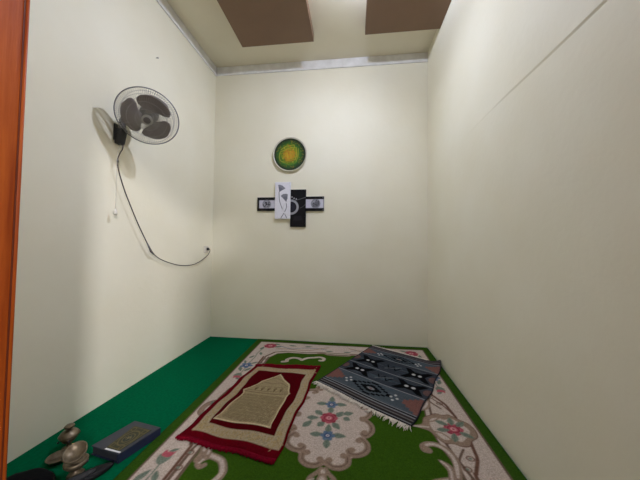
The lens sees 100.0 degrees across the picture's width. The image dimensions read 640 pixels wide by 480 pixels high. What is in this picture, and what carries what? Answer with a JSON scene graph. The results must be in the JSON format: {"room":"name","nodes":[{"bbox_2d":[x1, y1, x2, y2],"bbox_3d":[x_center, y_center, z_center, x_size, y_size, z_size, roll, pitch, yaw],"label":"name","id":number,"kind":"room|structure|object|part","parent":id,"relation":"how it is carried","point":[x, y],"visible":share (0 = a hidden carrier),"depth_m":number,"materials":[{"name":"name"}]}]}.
{"room":"prayer room","nodes":[
{"label":"prayer room","id":0,"kind":"room"},
{"bbox_2d":[7,0,215,463],"bbox_3d":[-1.540,-0.526,2.053,0.132,3.345,2.846,0,-2,7],"label":"wall","id":1,"kind":"structure","parent":0,"point":[97,313],"depth_m":1.85,"materials":[{"name":"beige paint"}]},
{"bbox_2d":[113,86,209,265],"bbox_3d":[-1.204,-0.386,2.481,0.440,1.293,1.437,0,-2,7],"label":"wall fan","id":2,"kind":"object","parent":1,"relation":"attached to","point":[147,113],"visible":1,"depth_m":1.93,"materials":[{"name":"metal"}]},
{"bbox_3d":[-1.476,-0.781,1.961,0.013,0.121,0.068,0,-2,7],"label":"mounting plate","id":3,"kind":"part","parent":2,"relation":"part of","materials":[{"name":"black plastic"}]},
{"bbox_3d":[-1.334,-0.889,1.905,0.111,0.186,0.131,0,-2,27],"label":"blade","id":4,"kind":"part","parent":2,"relation":"part of","materials":[{"name":"grey plastic"}]},
{"bbox_3d":[-1.183,-0.948,1.919,0.144,0.108,0.185,0,-2,7],"label":"blade","id":5,"kind":"part","parent":2,"relation":"part of","materials":[{"name":"grey plastic"}]},
{"bbox_3d":[-1.228,-0.830,2.007,0.212,0.112,0.118,0,-2,7],"label":"blade","id":6,"kind":"part","parent":2,"relation":"part of","materials":[{"name":"grey plastic"}]},
{"bbox_3d":[-1.383,-0.214,2.560,0.026,0.949,1.312,0,-2,6],"label":"power cord","id":7,"kind":"part","parent":2,"relation":"part of","materials":[{"name":"black plastic"}]},
{"bbox_2d":[156,0,216,75],"bbox_3d":[-1.452,-2.144,2.067,0.015,0.108,2.626,0,-2,7],"label":"trim","id":8,"kind":"structure","parent":1,"relation":"attached to","point":[164,4],"depth_m":2.74,"materials":[{"name":"white paint"}]},
{"bbox_2d":[167,0,436,66],"bbox_3d":[-0.188,-2.242,1.942,2.818,0.110,2.846,0,-2,7],"label":"ceiling","id":9,"kind":"structure","parent":0,"point":[338,25],"depth_m":2.87,"materials":[{"name":"beige paint"}]},
{"bbox_2d":[217,0,313,46],"bbox_3d":[-0.571,-2.151,1.844,0.779,0.086,2.038,0,-2,7],"label":"ceiling panel","id":10,"kind":"object","parent":9,"relation":"attached to","point":[253,22],"visible":1,"depth_m":2.56,"materials":[{"name":"brown paint"}]},
{"bbox_2d":[365,0,450,34],"bbox_3d":[0.698,-2.142,1.676,0.726,0.086,2.004,0,-2,7],"label":"ceiling panel","id":11,"kind":"object","parent":9,"relation":"attached to","point":[382,16],"visible":1,"depth_m":2.48,"materials":[{"name":"brown paint"}]},
{"bbox_2d":[210,62,427,347],"bbox_3d":[-0.047,-0.476,3.241,2.554,3.345,0.132,0,-2,7],"label":"wall","id":12,"kind":"structure","parent":0,"point":[357,270],"depth_m":3.15,"materials":[{"name":"beige paint"}]},
{"bbox_2d":[257,197,274,210],"bbox_3d":[-0.644,-0.431,3.234,0.224,0.162,0.018,0,-2,7],"label":"picture","id":13,"kind":"object","parent":12,"relation":"attached to","point":[263,203],"visible":1,"depth_m":3.23},
{"bbox_2d":[275,182,290,218],"bbox_3d":[-0.443,-0.470,3.204,0.187,0.436,0.033,0,-2,7],"label":"picture","id":14,"kind":"object","parent":12,"relation":"attached to","point":[282,189],"visible":1,"depth_m":3.19},
{"bbox_2d":[273,137,306,170],"bbox_3d":[-0.360,-1.024,3.212,0.414,0.414,0.030,0,-2,7],"label":"wall plate","id":15,"kind":"object","parent":12,"relation":"attached to","point":[290,153],"visible":1,"depth_m":3.20,"materials":[{"name":"green ceramic"}]},
{"bbox_2d":[290,189,305,226],"bbox_3d":[-0.259,-0.377,3.186,0.187,0.443,0.020,0,-2,7],"label":"picture","id":16,"kind":"object","parent":12,"relation":"attached to","point":[298,197],"visible":1,"depth_m":3.18},
{"bbox_2d":[306,196,323,210],"bbox_3d":[-0.062,-0.427,3.165,0.219,0.169,0.018,0,-2,7],"label":"picture","id":17,"kind":"object","parent":12,"relation":"attached to","point":[315,203],"visible":1,"depth_m":3.15},
{"bbox_2d":[217,52,427,75],"bbox_3d":[-0.030,-2.096,3.212,2.538,0.108,0.015,0,-2,7],"label":"trim","id":18,"kind":"structure","parent":12,"relation":"attached to","point":[413,57],"depth_m":3.19,"materials":[{"name":"white paint"}]},
{"bbox_2d":[428,0,639,479],"bbox_3d":[1.124,-0.506,1.736,0.137,3.345,2.846,0,-2,7],"label":"wall","id":19,"kind":"structure","parent":0,"point":[534,105],"depth_m":1.20,"materials":[{"name":"beige paint"}]},
{"bbox_3d":[-0.355,1.163,-0.121,6.380,0.125,6.784,0,-2,7],"label":"floor","id":20,"kind":"structure","parent":0,"visible":0},
{"bbox_2d":[6,336,526,479],"bbox_3d":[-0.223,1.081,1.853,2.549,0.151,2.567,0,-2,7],"label":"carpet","id":21,"kind":"object","parent":20,"relation":"on","point":[160,397],"depth_m":1.82,"materials":[{"name":"carpet"}]},
{"bbox_2d":[6,468,55,479],"bbox_3d":[-1.310,1.074,1.149,0.276,0.087,0.237,0,-2,7],"label":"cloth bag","id":22,"kind":"object","parent":21,"relation":"on","point":[35,473],"visible":0.97,"depth_m":1.21,"materials":[{"name":"black fabric"}]},
{"bbox_2d":[45,449,65,465],"bbox_3d":[-1.328,1.110,1.362,0.099,0.026,0.099,0,-2,7],"label":"saucer","id":23,"kind":"object","parent":21,"relation":"on","point":[54,458],"visible":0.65,"depth_m":1.36,"materials":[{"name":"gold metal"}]},
{"bbox_2d":[58,423,79,449],"bbox_3d":[-1.357,1.062,1.451,0.090,0.128,0.090,0,-2,7],"label":"cup","id":24,"kind":"object","parent":21,"relation":"on","point":[70,433],"visible":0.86,"depth_m":1.44,"materials":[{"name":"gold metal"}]},
{"bbox_3d":[-1.357,1.040,1.452,0.090,0.035,0.090,0,-2,7],"label":"lid","id":25,"kind":"part","parent":24,"relation":"part of","materials":[{"name":"gold metal"}]},
{"bbox_3d":[-1.357,1.012,1.453,0.046,0.030,0.046,0,-2,7],"label":"knob","id":26,"kind":"part","parent":24,"relation":"part of","materials":[{"name":"gold metal"}]},
{"bbox_3d":[-1.262,1.053,1.367,0.359,0.143,0.100,-1,-2,42],"label":"incense burner","id":27,"kind":"part","parent":21,"relation":"part of","materials":[{"name":"silver metal"}]},
{"bbox_3d":[-1.163,1.010,1.274,0.092,0.062,0.086,0,-2,7],"label":"dish","id":28,"kind":"part","parent":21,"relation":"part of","materials":[{"name":"gold metal"}]},
{"bbox_2d":[63,453,88,471],"bbox_3d":[-1.168,1.062,1.285,0.095,0.057,0.095,0,-2,7],"label":"bowl","id":29,"kind":"object","parent":21,"relation":"on","point":[73,462],"depth_m":1.26,"materials":[{"name":"gold metal"}]},
{"bbox_2d":[67,462,113,479],"bbox_3d":[-1.106,1.107,1.244,0.243,0.032,0.076,2,-2,-41],"label":"pouch","id":30,"kind":"object","parent":21,"relation":"on","point":[95,472],"visible":1,"depth_m":1.26,"materials":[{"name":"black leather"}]},
{"bbox_2d":[91,421,160,463],"bbox_3d":[-1.061,1.104,1.479,0.195,0.052,0.246,0,-2,23],"label":"book","id":31,"kind":"object","parent":21,"relation":"on","point":[118,446],"visible":1,"depth_m":1.44,"materials":[{"name":"paper"}]},
{"bbox_3d":[-1.034,1.080,1.462,0.135,0.002,0.187,0,-2,7],"label":"panel","id":32,"kind":"part","parent":31,"relation":"part of","materials":[{"name":"paint"}]},
{"bbox_2d":[113,339,525,479],"bbox_3d":[0.074,1.147,1.817,1.934,0.010,2.548,0,-2,7],"label":"floral rug","id":33,"kind":"object","parent":21,"relation":"on","point":[330,437],"visible":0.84,"depth_m":1.50,"materials":[{"name":"fabric"}]},
{"bbox_2d":[175,363,320,464],"bbox_3d":[-0.402,1.134,1.967,0.622,0.011,1.162,0,-2,12],"label":"mat","id":34,"kind":"object","parent":33,"relation":"on","point":[254,419],"visible":1,"depth_m":1.73,"materials":[{"name":"fabric"}]},
{"bbox_2d":[312,345,440,431],"bbox_3d":[0.560,1.136,2.288,0.826,0.044,1.176,-1,-2,38],"label":"woven mat","id":35,"kind":"object","parent":33,"relation":"on","point":[396,386],"visible":1,"depth_m":2.15,"materials":[{"name":"fabric"}]},
{"bbox_3d":[-0.370,-0.611,0.516,2.818,3.455,0.110,0,-2,7],"label":"wall","id":36,"kind":"structure","parent":0,"visible":0},
{"bbox_2d":[0,0,29,479],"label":"door","id":37,"kind":"structure","parent":36,"relation":"in","point":[14,14],"depth_m":0.62,"materials":[{"name":"orange wood"}]}
]}

